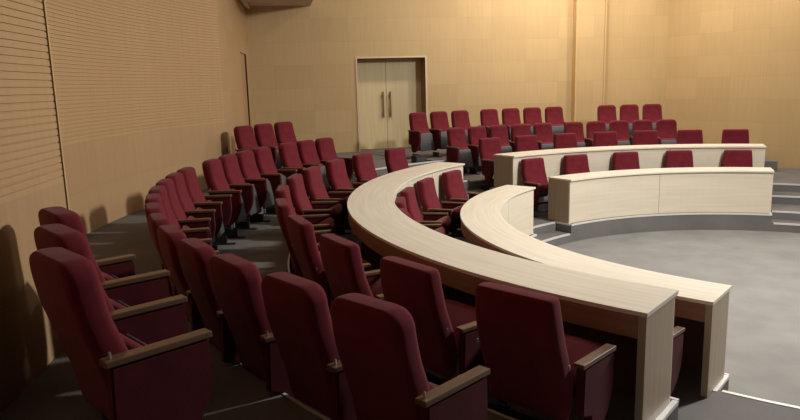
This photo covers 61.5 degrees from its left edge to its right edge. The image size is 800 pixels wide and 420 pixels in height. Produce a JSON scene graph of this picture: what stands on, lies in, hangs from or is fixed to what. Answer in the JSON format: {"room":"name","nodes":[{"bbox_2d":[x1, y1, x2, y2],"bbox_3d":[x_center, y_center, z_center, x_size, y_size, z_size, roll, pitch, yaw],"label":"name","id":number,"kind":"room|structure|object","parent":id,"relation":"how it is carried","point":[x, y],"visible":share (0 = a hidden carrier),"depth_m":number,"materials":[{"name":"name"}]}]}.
{"room":"lecture hall","nodes":[
{"label":"lecture hall","id":0,"kind":"room"},
{"bbox_2d":[0,0,66,412],"bbox_3d":[-1.865,-1.014,1.121,0.008,5.400,6.000,-3,11,-6],"label":"wall","id":1,"kind":"structure","parent":0,"point":[30,160],"depth_m":3.74,"materials":[{"name":"brown wood"}]},
{"bbox_2d":[45,0,227,233],"bbox_3d":[-3.108,-2.028,7.054,0.982,5.500,7.930,-2,11,-4],"label":"wall","id":2,"kind":"structure","parent":0,"point":[121,67],"depth_m":8.85,"materials":[{"name":"brown wood"}]},
{"bbox_2d":[41,0,69,209],"bbox_3d":[-2.636,-1.531,4.022,0.906,5.400,0.036,-3,11,-6],"label":"trim","id":3,"kind":"structure","parent":2,"relation":"attached to","point":[43,1],"depth_m":4.23,"materials":[{"name":"brown wood"}]},
{"bbox_2d":[217,0,245,153],"bbox_3d":[-3.321,-3.202,12.877,0.300,5.300,3.959,-3,11,-6],"label":"wall","id":4,"kind":"structure","parent":0,"point":[227,9],"depth_m":12.33,"materials":[{"name":"brown wood"}]},
{"bbox_2d":[240,53,248,124],"bbox_3d":[-3.371,-2.192,14.516,0.070,2.320,1.105,-3,11,-6],"label":"door","id":5,"kind":"structure","parent":4,"relation":"in","point":[242,56],"depth_m":14.58,"materials":[{"name":"brown wood"}]},
{"bbox_2d":[0,147,481,419],"bbox_3d":[2.295,0.697,8.030,13.400,1.300,19.100,-4,11,-11],"label":"floor","id":6,"kind":"structure","parent":0,"point":[55,393],"depth_m":3.65,"materials":[{"name":"carpet"}]},
{"bbox_2d":[38,206,169,306],"bbox_3d":[-1.611,0.449,3.703,0.515,0.970,0.566,-11,14,-40],"label":"seat","id":7,"kind":"object","parent":6,"relation":"on","point":[117,276],"visible":0.28,"depth_m":3.54,"materials":[{"name":"red fabric"}]},
{"bbox_2d":[34,224,187,344],"bbox_3d":[-1.351,0.534,3.205,0.515,0.970,0.504,-11,14,-42],"label":"seat","id":8,"kind":"object","parent":6,"relation":"on","point":[162,319],"visible":0.3,"depth_m":3.04,"materials":[{"name":"red fabric"}]},
{"bbox_2d":[29,247,211,419],"bbox_3d":[-1.106,0.615,2.732,0.504,0.970,0.515,9,15,44],"label":"seat","id":9,"kind":"object","parent":6,"relation":"on","point":[124,377],"visible":1,"depth_m":2.54,"materials":[{"name":"red fabric"}]},
{"bbox_2d":[234,125,258,151],"bbox_3d":[-2.415,-0.901,11.111,0.515,0.970,0.504,3,11,23],"label":"seat","id":10,"kind":"object","parent":6,"relation":"on","point":[244,135],"visible":0.44,"depth_m":11.03,"materials":[{"name":"red fabric"}]},
{"bbox_2d":[254,123,281,168],"bbox_3d":[-2.191,-0.995,11.586,0.515,0.970,0.504,4,12,27],"label":"seat","id":11,"kind":"object","parent":6,"relation":"on","point":[264,133],"visible":0.45,"depth_m":11.51,"materials":[{"name":"red fabric"}]},
{"bbox_2d":[274,121,297,145],"bbox_3d":[-1.919,-1.092,12.070,0.515,0.970,0.566,5,12,31],"label":"seat","id":12,"kind":"object","parent":6,"relation":"on","point":[284,131],"visible":0.34,"depth_m":12.01,"materials":[{"name":"red fabric"}]},
{"bbox_2d":[375,160,446,169],"bbox_3d":[0.353,-0.929,13.573,2.709,0.027,0.161,-10,13,-39],"label":"trim","id":13,"kind":"structure","parent":6,"relation":"attached to","point":[436,160],"depth_m":13.69,"materials":[{"name":"silver metal"}]},
{"bbox_2d":[411,155,425,162],"bbox_3d":[0.389,-1.053,13.802,0.280,0.140,0.167,-10,13,-37],"label":"box","id":14,"kind":"object","parent":6,"relation":"on","point":[414,158],"visible":1,"depth_m":13.74,"materials":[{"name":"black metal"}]},
{"bbox_2d":[408,112,433,154],"bbox_3d":[0.476,-1.607,14.505,0.504,0.970,0.515,-8,13,-33],"label":"seat","id":15,"kind":"object","parent":6,"relation":"on","point":[420,137],"visible":0.94,"depth_m":14.46,"materials":[{"name":"red fabric"}]},
{"bbox_2d":[429,111,449,157],"bbox_3d":[0.935,-1.672,14.789,0.504,0.970,0.515,-8,12,-29],"label":"seat","id":16,"kind":"object","parent":6,"relation":"on","point":[439,122],"visible":0.74,"depth_m":14.75,"materials":[{"name":"red fabric"}]},
{"bbox_2d":[450,110,474,143],"bbox_3d":[1.442,-1.735,15.055,0.566,0.970,0.515,-7,12,-26],"label":"seat","id":17,"kind":"object","parent":6,"relation":"on","point":[459,118],"visible":0.31,"depth_m":15.08,"materials":[{"name":"red fabric"}]},
{"bbox_2d":[480,109,499,137],"bbox_3d":[2.090,-1.804,15.333,0.504,0.970,0.515,-5,11,-20],"label":"seat","id":18,"kind":"object","parent":6,"relation":"on","point":[488,117],"visible":0.46,"depth_m":15.37,"materials":[{"name":"red fabric"}]},
{"bbox_2d":[500,108,520,140],"bbox_3d":[2.604,-1.850,15.507,0.504,0.970,0.515,-5,11,-17],"label":"seat","id":19,"kind":"object","parent":6,"relation":"on","point":[510,116],"visible":0.52,"depth_m":15.55,"materials":[{"name":"red fabric"}]},
{"bbox_2d":[522,107,541,134],"bbox_3d":[3.115,-1.889,15.643,0.504,0.970,0.515,-4,11,-13],"label":"seat","id":20,"kind":"object","parent":6,"relation":"on","point":[531,115],"visible":0.41,"depth_m":15.69,"materials":[{"name":"red fabric"}]},
{"bbox_2d":[545,106,565,136],"bbox_3d":[3.665,-1.924,15.750,0.566,0.970,0.515,-3,11,-9],"label":"seat","id":21,"kind":"object","parent":6,"relation":"on","point":[553,115],"visible":0.48,"depth_m":15.78,"materials":[{"name":"red fabric"}]},
{"bbox_2d":[597,105,616,131],"bbox_3d":[4.883,-1.976,15.850,0.504,0.970,0.515,-2,10,0],"label":"seat","id":22,"kind":"object","parent":6,"relation":"on","point":[606,113],"visible":0.36,"depth_m":15.90,"materials":[{"name":"red fabric"}]},
{"bbox_2d":[618,104,638,135],"bbox_3d":[5.400,-1.987,15.838,0.504,0.970,0.515,-1,11,3],"label":"seat","id":23,"kind":"object","parent":6,"relation":"on","point":[628,112],"visible":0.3,"depth_m":15.88,"materials":[{"name":"red fabric"}]},
{"bbox_2d":[642,104,661,129],"bbox_3d":[5.945,-1.993,15.788,0.566,0.970,0.515,0,11,7],"label":"seat","id":24,"kind":"object","parent":6,"relation":"on","point":[653,112],"visible":0.36,"depth_m":15.83,"materials":[{"name":"red fabric"}]},
{"bbox_2d":[242,4,253,130],"bbox_3d":[-3.613,-3.638,15.272,0.300,5.300,0.945,-3,11,-7],"label":"wall","id":25,"kind":"structure","parent":0,"point":[244,8],"depth_m":15.20,"materials":[{"name":"brown wood"}]},
{"bbox_2d":[246,0,312,5],"bbox_3d":[-2.495,-5.222,13.721,1.440,1.680,3.200,-4,11,-11],"label":"ceiling","id":26,"kind":"structure","parent":0,"point":[250,2],"depth_m":14.87,"materials":[{"name":"beige paint"}]},
{"bbox_2d":[212,196,509,419],"bbox_3d":[-0.824,0.985,7.697,2.866,1.020,10.324,-2,11,-5],"label":"floor","id":27,"kind":"structure","parent":0,"point":[266,247],"depth_m":7.92,"materials":[{"name":"carpet"}]},
{"bbox_2d":[147,213,178,295],"bbox_3d":[-1.518,0.503,4.934,0.515,0.970,0.504,-7,12,-25],"label":"seat","id":28,"kind":"object","parent":27,"relation":"on","point":[155,220],"visible":0.22,"depth_m":4.68,"materials":[{"name":"red fabric"}]},
{"bbox_2d":[148,185,208,238],"bbox_3d":[-2.035,0.261,6.322,0.515,0.970,0.504,-4,11,-13],"label":"seat","id":29,"kind":"object","parent":27,"relation":"on","point":[200,233],"visible":0.23,"depth_m":6.12,"materials":[{"name":"red fabric"}]},
{"bbox_2d":[145,193,211,269],"bbox_3d":[-1.895,0.344,5.848,0.515,0.970,0.504,-5,11,-17],"label":"seat","id":30,"kind":"object","parent":27,"relation":"on","point":[155,197],"visible":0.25,"depth_m":5.66,"materials":[{"name":"red fabric"}]},
{"bbox_2d":[144,202,219,295],"bbox_3d":[-1.723,0.425,5.385,0.515,0.970,0.504,-6,11,-21],"label":"seat","id":31,"kind":"object","parent":27,"relation":"on","point":[155,207],"visible":0.21,"depth_m":5.13,"materials":[{"name":"red fabric"}]},
{"bbox_2d":[157,225,207,338],"bbox_3d":[-1.283,0.578,4.499,0.515,0.970,0.504,-7,12,-29],"label":"seat","id":32,"kind":"object","parent":27,"relation":"on","point":[168,236],"visible":0.34,"depth_m":4.23,"materials":[{"name":"red fabric"}]},
{"bbox_2d":[155,178,210,237],"bbox_3d":[-2.141,0.174,6.803,0.515,0.970,0.504,-3,11,-10],"label":"seat","id":33,"kind":"object","parent":27,"relation":"on","point":[192,222],"visible":0.31,"depth_m":6.59,"materials":[{"name":"red fabric"}]},
{"bbox_2d":[165,172,215,245],"bbox_3d":[-2.213,0.086,7.291,0.515,0.970,0.504,-3,11,-6],"label":"seat","id":34,"kind":"object","parent":27,"relation":"on","point":[189,209],"visible":0.44,"depth_m":7.09,"materials":[{"name":"red fabric"}]},
{"bbox_2d":[177,167,235,253],"bbox_3d":[-2.252,-0.010,7.813,0.515,0.970,0.566,-2,10,-2],"label":"seat","id":35,"kind":"object","parent":27,"relation":"on","point":[222,204],"visible":0.57,"depth_m":7.77,"materials":[{"name":"red fabric"}]},
{"bbox_2d":[177,238,240,363],"bbox_3d":[-1.001,0.645,4.091,0.515,0.970,0.504,-8,13,-33],"label":"seat","id":36,"kind":"object","parent":27,"relation":"on","point":[195,255],"visible":0.34,"depth_m":3.84,"materials":[{"name":"red fabric"}]},
{"bbox_2d":[202,158,246,237],"bbox_3d":[-2.204,-0.164,8.639,0.515,0.970,0.504,-1,11,5],"label":"seat","id":37,"kind":"object","parent":27,"relation":"on","point":[216,181],"visible":0.8,"depth_m":8.44,"materials":[{"name":"red fabric"}]},
{"bbox_2d":[218,154,259,229],"bbox_3d":[-2.142,-0.261,9.156,0.515,0.970,0.504,0,11,9],"label":"seat","id":38,"kind":"object","parent":27,"relation":"on","point":[230,165],"visible":0.7,"depth_m":8.98,"materials":[{"name":"red fabric"}]},
{"bbox_2d":[235,150,273,221],"bbox_3d":[-2.043,-0.358,9.666,0.515,0.970,0.504,1,11,13],"label":"seat","id":39,"kind":"object","parent":27,"relation":"on","point":[249,170],"visible":0.74,"depth_m":9.50,"materials":[{"name":"red fabric"}]},
{"bbox_2d":[209,253,331,419],"bbox_3d":[-0.688,0.709,3.700,0.515,0.970,0.504,-9,13,-37],"label":"seat","id":40,"kind":"object","parent":27,"relation":"on","point":[236,280],"visible":0.61,"depth_m":3.46,"materials":[{"name":"red fabric"}]},
{"bbox_2d":[252,147,297,214],"bbox_3d":[-1.896,-0.461,10.197,0.515,0.970,0.566,2,11,17],"label":"seat","id":41,"kind":"object","parent":27,"relation":"on","point":[265,164],"visible":0.54,"depth_m":10.04,"materials":[{"name":"red fabric"}]},
{"bbox_2d":[278,142,305,173],"bbox_3d":[-1.636,-0.585,10.833,0.515,0.970,0.504,3,11,23],"label":"seat","id":42,"kind":"object","parent":27,"relation":"on","point":[288,152],"visible":0.47,"depth_m":10.74,"materials":[{"name":"red fabric"}]},
{"bbox_2d":[239,173,354,419],"bbox_3d":[-0.022,0.460,6.125,3.815,0.027,12.834,-6,11,-21],"label":"trim","id":43,"kind":"structure","parent":27,"relation":"attached to","point":[283,393],"depth_m":3.35,"materials":[{"name":"silver metal"}]},
{"bbox_2d":[261,272,356,419],"bbox_3d":[-0.326,0.770,3.321,0.515,0.970,0.504,-11,14,-41],"label":"seat","id":44,"kind":"object","parent":27,"relation":"on","point":[296,307],"visible":0.73,"depth_m":3.09,"materials":[{"name":"red fabric"}]},
{"bbox_2d":[296,140,329,187],"bbox_3d":[-1.418,-0.676,11.291,0.515,0.970,0.504,4,12,27],"label":"seat","id":45,"kind":"object","parent":27,"relation":"on","point":[308,155],"visible":0.38,"depth_m":11.27,"materials":[{"name":"red fabric"}]},
{"bbox_2d":[315,137,353,195],"bbox_3d":[-1.151,-0.770,11.758,0.515,0.970,0.566,5,12,31],"label":"seat","id":46,"kind":"object","parent":27,"relation":"on","point":[325,148],"visible":0.34,"depth_m":11.76,"materials":[{"name":"red fabric"}]},
{"bbox_2d":[288,253,516,419],"bbox_3d":[-0.328,0.470,7.651,1.853,0.027,8.884,-2,11,-5],"label":"trim","id":47,"kind":"structure","parent":27,"relation":"attached to","point":[490,410],"depth_m":3.81,"materials":[{"name":"silver metal"}]},
{"bbox_2d":[330,293,489,419],"bbox_3d":[0.046,0.824,2.972,0.504,0.970,0.515,8,14,43],"label":"seat","id":48,"kind":"object","parent":27,"relation":"on","point":[376,341],"visible":1,"depth_m":2.77,"materials":[{"name":"red fabric"}]},
{"bbox_2d":[244,0,669,152],"bbox_3d":[1.629,-4.000,16.735,10.900,5.400,0.600,-4,11,-11],"label":"wall","id":49,"kind":"structure","parent":0,"point":[498,55],"depth_m":16.35,"materials":[{"name":"brown wood"}]},
{"bbox_2d":[355,56,427,151],"bbox_3d":[-0.233,-2.620,16.574,1.730,2.245,0.570,-4,11,-11],"label":"door","id":50,"kind":"structure","parent":49,"relation":"in","point":[401,87],"depth_m":16.69,"materials":[{"name":"beige paint"}]},
{"bbox_2d":[463,171,493,189],"bbox_3d":[4.269,-0.387,14.473,7.039,0.980,1.807,-3,11,-6],"label":"floor","id":51,"kind":"structure","parent":0,"point":[467,176],"depth_m":13.48,"materials":[{"name":"carpet"}]},
{"bbox_2d":[446,128,472,167],"bbox_3d":[1.258,-1.214,14.023,0.504,0.970,0.515,-8,12,-31],"label":"seat","id":52,"kind":"object","parent":51,"relation":"on","point":[457,150],"visible":0.75,"depth_m":13.99,"materials":[{"name":"red fabric"}]},
{"bbox_2d":[467,126,486,174],"bbox_3d":[1.712,-1.272,14.273,0.504,0.970,0.515,-7,12,-26],"label":"seat","id":53,"kind":"object","parent":51,"relation":"on","point":[475,133],"visible":0.68,"depth_m":14.25,"materials":[{"name":"red fabric"}]},
{"bbox_2d":[489,125,511,152],"bbox_3d":[2.183,-1.325,14.490,0.504,0.970,0.515,-6,11,-22],"label":"seat","id":54,"kind":"object","parent":51,"relation":"on","point":[500,131],"visible":0.36,"depth_m":14.53,"materials":[{"name":"red fabric"}]},
{"bbox_2d":[509,124,529,151],"bbox_3d":[2.682,-1.373,14.677,0.504,0.970,0.515,-5,11,-18],"label":"seat","id":55,"kind":"object","parent":51,"relation":"on","point":[516,129],"visible":0.43,"depth_m":14.72,"materials":[{"name":"red fabric"}]},
{"bbox_2d":[533,123,553,149],"bbox_3d":[3.223,-1.417,14.833,0.566,0.970,0.515,-4,11,-14],"label":"seat","id":56,"kind":"object","parent":51,"relation":"on","point":[543,131],"visible":0.35,"depth_m":14.86,"materials":[{"name":"red fabric"}]},
{"bbox_2d":[564,122,585,147],"bbox_3d":[3.898,-1.460,14.966,0.504,0.970,0.515,-3,11,-8],"label":"seat","id":57,"kind":"object","parent":51,"relation":"on","point":[569,127],"visible":0.36,"depth_m":15.02,"materials":[{"name":"red fabric"}]},
{"bbox_2d":[585,121,605,146],"bbox_3d":[4.403,-1.484,15.023,0.504,0.970,0.515,-2,11,-4],"label":"seat","id":58,"kind":"object","parent":51,"relation":"on","point":[591,126],"visible":0.39,"depth_m":15.07,"materials":[{"name":"red fabric"}]},
{"bbox_2d":[609,120,629,145],"bbox_3d":[4.912,-1.501,15.043,0.504,0.970,0.515,-2,10,0],"label":"seat","id":59,"kind":"object","parent":51,"relation":"on","point":[621,127],"visible":0.37,"depth_m":15.09,"materials":[{"name":"red fabric"}]},
{"bbox_2d":[630,120,652,144],"bbox_3d":[5.420,-1.512,15.028,0.504,0.970,0.515,-1,11,4],"label":"seat","id":60,"kind":"object","parent":51,"relation":"on","point":[637,125],"visible":0.32,"depth_m":15.08,"materials":[{"name":"red fabric"}]},
{"bbox_2d":[656,119,676,144],"bbox_3d":[5.958,-1.517,14.973,0.566,0.970,0.515,0,11,8],"label":"seat","id":61,"kind":"object","parent":51,"relation":"on","point":[666,129],"visible":0.35,"depth_m":15.01,"materials":[{"name":"red fabric"}]},
{"bbox_2d":[291,168,799,419],"bbox_3d":[4.572,0.609,9.544,11.906,0.800,11.591,-2,11,-5],"label":"floor","id":62,"kind":"structure","parent":0,"point":[621,404],"depth_m":4.49,"materials":[{"name":"carpet"}]},
{"bbox_2d":[274,198,335,303],"bbox_3d":[-0.885,0.386,6.645,0.621,0.985,0.646,-4,11,-14],"label":"seat","id":63,"kind":"object","parent":62,"relation":"on","point":[282,208],"visible":0.35,"depth_m":6.34,"materials":[{"name":"red fabric"}]},
{"bbox_2d":[275,185,334,233],"bbox_3d":[-1.042,0.225,7.537,0.621,0.985,0.646,-2,11,-5],"label":"seat","id":64,"kind":"object","parent":62,"relation":"on","point":[319,221],"visible":0.23,"depth_m":7.48,"materials":[{"name":"red fabric"}]},
{"bbox_2d":[286,174,342,227],"bbox_3d":[-1.059,0.054,8.462,0.621,0.985,0.646,-1,11,4],"label":"seat","id":65,"kind":"object","parent":62,"relation":"on","point":[301,203],"visible":0.48,"depth_m":8.26,"materials":[{"name":"red fabric"}]},
{"bbox_2d":[302,166,352,233],"bbox_3d":[-0.958,-0.094,9.246,0.621,0.985,0.646,1,11,11],"label":"seat","id":66,"kind":"object","parent":62,"relation":"on","point":[315,188],"visible":0.56,"depth_m":9.14,"materials":[{"name":"red fabric"}]},
{"bbox_2d":[287,215,372,315],"bbox_3d":[-0.597,0.535,5.795,0.621,0.985,0.646,-6,11,-22],"label":"seat","id":67,"kind":"object","parent":62,"relation":"on","point":[301,232],"visible":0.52,"depth_m":5.50,"materials":[{"name":"red fabric"}]},
{"bbox_2d":[325,158,363,229],"bbox_3d":[-0.728,-0.254,10.078,0.621,0.985,0.646,2,11,19],"label":"seat","id":68,"kind":"object","parent":62,"relation":"on","point":[336,173],"visible":0.38,"depth_m":9.93,"materials":[{"name":"red fabric"}]},
{"bbox_2d":[319,233,384,300],"bbox_3d":[-0.216,0.663,5.050,0.621,0.985,0.646,-8,12,-30],"label":"seat","id":69,"kind":"object","parent":62,"relation":"on","point":[341,258],"visible":0.37,"depth_m":4.78,"materials":[{"name":"red fabric"}]},
{"bbox_2d":[352,153,382,182],"bbox_3d":[-0.379,-0.410,10.868,0.621,0.985,0.646,4,12,27],"label":"seat","id":70,"kind":"object","parent":62,"relation":"on","point":[363,164],"visible":0.38,"depth_m":10.79,"materials":[{"name":"red fabric"}]},
{"bbox_2d":[384,147,408,173],"bbox_3d":[0.121,-0.568,11.650,0.621,0.985,0.646,6,13,36],"label":"seat","id":71,"kind":"object","parent":62,"relation":"on","point":[395,158],"visible":0.33,"depth_m":11.62,"materials":[{"name":"red fabric"}]},
{"bbox_2d":[380,256,495,409],"bbox_3d":[0.260,0.775,4.372,0.621,0.985,0.646,-10,13,-38],"label":"seat","id":72,"kind":"object","parent":62,"relation":"on","point":[446,330],"visible":0.63,"depth_m":4.11,"materials":[{"name":"red fabric"}]},
{"bbox_2d":[478,137,501,190],"bbox_3d":[1.911,-0.904,13.204,0.646,0.985,0.621,-8,12,-30],"label":"seat","id":73,"kind":"object","parent":62,"relation":"on","point":[488,147],"visible":0.54,"depth_m":13.19,"materials":[{"name":"red fabric"}]},
{"bbox_2d":[347,162,678,419],"bbox_3d":[0.421,0.272,7.700,2.013,0.744,7.911,-2,11,-5],"label":"curved desk","id":74,"kind":"object","parent":62,"relation":"on","point":[635,318],"visible":0.73,"depth_m":4.58,"materials":[{"name":"laminate"}]},
{"bbox_2d":[515,135,538,151],"bbox_3d":[2.674,-0.994,13.577,0.646,0.985,0.621,-6,11,-22],"label":"seat","id":75,"kind":"object","parent":62,"relation":"on","point":[525,142],"visible":0.19,"depth_m":13.66,"materials":[{"name":"red fabric"}]},
{"bbox_2d":[475,282,615,419],"bbox_3d":[0.794,0.868,3.794,0.646,0.985,0.621,8,14,43],"label":"seat","id":76,"kind":"object","parent":62,"relation":"on","point":[537,367],"visible":0.96,"depth_m":3.58,"materials":[{"name":"red fabric"}]},
{"bbox_2d":[553,133,577,148],"bbox_3d":[3.504,-1.066,13.845,0.646,0.985,0.621,-4,11,-14],"label":"seat","id":77,"kind":"object","parent":62,"relation":"on","point":[562,140],"visible":0.25,"depth_m":13.94,"materials":[{"name":"red fabric"}]},
{"bbox_2d":[593,131,617,146],"bbox_3d":[4.354,-1.116,13.991,0.646,0.985,0.621,-3,11,-6],"label":"seat","id":78,"kind":"object","parent":62,"relation":"on","point":[609,138],"visible":0.21,"depth_m":14.10,"materials":[{"name":"red fabric"}]},
{"bbox_2d":[494,144,765,187],"bbox_3d":[4.411,-0.819,13.007,5.378,0.744,1.157,-3,11,-6],"label":"curved desk","id":79,"kind":"object","parent":62,"relation":"on","point":[507,166],"visible":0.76,"depth_m":12.93,"materials":[{"name":"laminate"}]},
{"bbox_2d":[633,130,658,144],"bbox_3d":[5.176,-1.143,14.017,0.646,0.985,0.621,-1,10,2],"label":"seat","id":80,"kind":"object","parent":62,"relation":"on","point":[644,137],"visible":0.18,"depth_m":14.12,"materials":[{"name":"red fabric"}]},
{"bbox_2d":[655,400,677,419],"bbox_3d":[1.641,1.281,4.191,0.036,0.027,0.450,7,14,39],"label":"trim","id":81,"kind":"structure","parent":62,"relation":"attached to","point":[673,404],"depth_m":4.23,"materials":[{"name":"silver metal"}]},
{"bbox_2d":[676,129,702,143],"bbox_3d":[6.035,-1.150,13.927,0.646,0.985,0.621,0,11,10],"label":"seat","id":82,"kind":"object","parent":62,"relation":"on","point":[695,136],"visible":0.17,"depth_m":14.03,"materials":[{"name":"red fabric"}]},
{"bbox_2d":[721,129,748,143],"bbox_3d":[6.854,-1.134,13.723,0.646,0.985,0.621,2,11,18],"label":"seat","id":83,"kind":"object","parent":62,"relation":"on","point":[729,136],"visible":0.17,"depth_m":13.82,"materials":[{"name":"red fabric"}]},
{"bbox_2d":[537,231,570,245],"bbox_3d":[2.385,0.614,11.075,1.054,0.350,0.362,-11,14,-42],"label":"floor","id":84,"kind":"structure","parent":0,"point":[567,239],"depth_m":11.13,"materials":[{"name":"carpet"}]},
{"bbox_2d":[542,233,569,241],"bbox_3d":[2.484,0.468,10.936,0.911,0.027,0.063,-11,14,-42],"label":"trim","id":85,"kind":"structure","parent":84,"relation":"attached to","point":[567,234],"depth_m":11.00,"materials":[{"name":"silver metal"}]},
{"bbox_2d":[576,0,604,137],"bbox_3d":[4.758,-4.271,16.921,0.740,5.100,0.160,-4,11,-11],"label":"wall","id":86,"kind":"structure","parent":0,"point":[591,13],"depth_m":16.93,"materials":[{"name":"brown wood"}]},
{"bbox_2d":[571,0,577,121],"bbox_3d":[4.380,-4.245,16.834,0.038,5.100,0.190,-4,11,-11],"label":"trim","id":87,"kind":"structure","parent":86,"relation":"attached to","point":[575,2],"depth_m":16.89,"materials":[{"name":"brown wood"}]},
{"bbox_2d":[603,0,606,104],"bbox_3d":[5.139,-4.292,16.978,0.030,5.100,0.190,-4,11,-11],"label":"trim","id":88,"kind":"structure","parent":86,"relation":"attached to","point":[605,0],"depth_m":16.94,"materials":[{"name":"brown wood"}]},
{"bbox_2d":[448,204,799,419],"bbox_3d":[4.232,1.031,8.141,9.097,0.500,9.991,-4,11,-11],"label":"floor","id":89,"kind":"structure","parent":0,"point":[668,222],"depth_m":11.38,"materials":[{"name":"carpet"}]},
{"bbox_2d":[398,208,411,218],"bbox_3d":[0.296,0.489,7.563,0.621,0.985,0.646,-3,11,-7],"label":"seat","id":90,"kind":"object","parent":89,"relation":"on","point":[403,210],"visible":0.07,"depth_m":7.44,"materials":[{"name":"red fabric"}]},
{"bbox_2d":[395,197,445,234],"bbox_3d":[0.261,0.350,8.319,0.621,0.985,0.646,-1,10,2],"label":"seat","id":91,"kind":"object","parent":89,"relation":"on","point":[400,202],"visible":0.16,"depth_m":8.32,"materials":[{"name":"red fabric"}]},
{"bbox_2d":[400,187,450,231],"bbox_3d":[0.355,0.204,9.094,0.621,0.985,0.646,1,11,12],"label":"seat","id":92,"kind":"object","parent":89,"relation":"on","point":[408,193],"visible":0.48,"depth_m":9.03,"materials":[{"name":"red fabric"}]},
{"bbox_2d":[416,177,464,237],"bbox_3d":[0.616,0.042,9.933,0.621,0.985,0.646,3,11,22],"label":"seat","id":93,"kind":"object","parent":89,"relation":"on","point":[426,190],"visible":0.7,"depth_m":9.83,"materials":[{"name":"red fabric"}]},
{"bbox_2d":[442,170,480,237],"bbox_3d":[1.047,-0.117,10.728,0.621,0.985,0.646,5,13,33],"label":"seat","id":94,"kind":"object","parent":89,"relation":"on","point":[452,181],"visible":0.48,"depth_m":10.64,"materials":[{"name":"red fabric"}]},
{"bbox_2d":[521,157,547,216],"bbox_3d":[2.553,-0.419,12.140,0.646,0.985,0.621,-8,12,-30],"label":"seat","id":95,"kind":"object","parent":89,"relation":"on","point":[533,172],"visible":0.56,"depth_m":12.15,"materials":[{"name":"red fabric"}]},
{"bbox_2d":[563,154,589,174],"bbox_3d":[3.405,-0.515,12.533,0.646,0.985,0.621,-5,11,-19],"label":"seat","id":96,"kind":"object","parent":89,"relation":"on","point":[578,163],"visible":0.23,"depth_m":12.62,"materials":[{"name":"red fabric"}]},
{"bbox_2d":[460,185,731,396],"bbox_3d":[1.566,0.517,7.854,1.599,0.744,6.006,-2,11,-5],"label":"curved desk","id":97,"kind":"object","parent":89,"relation":"on","point":[499,219],"visible":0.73,"depth_m":5.80,"materials":[{"name":"laminate"}]},
{"bbox_2d":[612,151,639,169],"bbox_3d":[4.376,-0.584,12.760,0.646,0.985,0.621,-3,11,-7],"label":"seat","id":98,"kind":"object","parent":89,"relation":"on","point":[621,160],"visible":0.21,"depth_m":12.86,"materials":[{"name":"red fabric"}]},
{"bbox_2d":[548,167,773,223],"bbox_3d":[4.565,-0.301,11.837,4.082,0.744,0.965,-3,11,-6],"label":"curved desk","id":99,"kind":"object","parent":89,"relation":"on","point":[572,198],"visible":1,"depth_m":11.74,"materials":[{"name":"laminate"}]},
{"bbox_2d":[570,213,771,225],"bbox_3d":[4.607,0.127,11.639,3.606,0.027,0.486,-3,11,-6],"label":"trim","id":100,"kind":"structure","parent":89,"relation":"attached to","point":[574,224],"depth_m":11.77,"materials":[{"name":"silver metal"}]},
{"bbox_2d":[670,326,684,394],"bbox_3d":[1.628,0.952,4.867,0.621,0.985,0.646,-12,15,-43],"label":"seat","id":101,"kind":"object","parent":89,"relation":"on","point":[677,351],"visible":0.06,"depth_m":4.76,"materials":[{"name":"red fabric"}]},
{"bbox_2d":[665,150,693,167],"bbox_3d":[5.359,-0.614,12.782,0.646,0.985,0.621,-1,11,5],"label":"seat","id":102,"kind":"object","parent":89,"relation":"on","point":[673,158],"visible":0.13,"depth_m":12.89,"materials":[{"name":"red fabric"}]},
{"bbox_2d":[713,375,728,391],"bbox_3d":[2.508,1.364,5.265,0.036,0.027,0.350,7,14,39],"label":"trim","id":103,"kind":"structure","parent":89,"relation":"attached to","point":[724,380],"depth_m":5.26,"materials":[{"name":"silver metal"}]},
{"bbox_2d":[722,150,752,166],"bbox_3d":[6.343,-0.607,12.600,0.646,0.985,0.621,2,11,16],"label":"seat","id":104,"kind":"object","parent":89,"relation":"on","point":[731,158],"visible":0.19,"depth_m":12.70,"materials":[{"name":"red fabric"}]},
{"bbox_2d":[722,390,799,408],"bbox_3d":[3.447,1.457,4.628,2.229,0.027,0.189,3,11,23],"label":"trim","id":105,"kind":"structure","parent":89,"relation":"attached to","point":[723,391],"depth_m":4.97,"materials":[{"name":"silver metal"}]},
{"bbox_2d":[557,230,799,405],"bbox_3d":[5.025,1.134,8.293,7.440,0.200,7.440,-4,11,-11],"label":"floor","id":106,"kind":"structure","parent":0,"point":[762,268],"depth_m":9.07,"materials":[{"name":"grey carpet"}]},
{"bbox_2d":[664,0,799,167],"bbox_3d":[8.741,-3.442,14.883,0.208,6.200,6.431,-8,12,-31],"label":"wall","id":107,"kind":"structure","parent":0,"point":[732,64],"depth_m":15.92,"materials":[{"name":"brown wood"}]},
{"bbox_2d":[764,157,777,171],"bbox_3d":[7.655,-0.846,16.351,1.739,1.020,3.142,1,11,12],"label":"floor","id":108,"kind":"structure","parent":0,"point":[771,163],"depth_m":14.64,"materials":[{"name":"carpet"}]},
{"bbox_2d":[771,191,799,204],"bbox_3d":[7.610,0.043,12.569,1.574,0.650,0.621,5,12,30],"label":"floor","id":109,"kind":"structure","parent":0,"point":[775,200],"depth_m":12.53,"materials":[{"name":"carpet"}]},
{"bbox_2d":[771,219,799,232],"bbox_3d":[6.983,0.402,11.546,1.176,0.350,0.369,5,12,30],"label":"floor","id":110,"kind":"structure","parent":0,"point":[774,228],"depth_m":11.59,"materials":[{"name":"carpet"}]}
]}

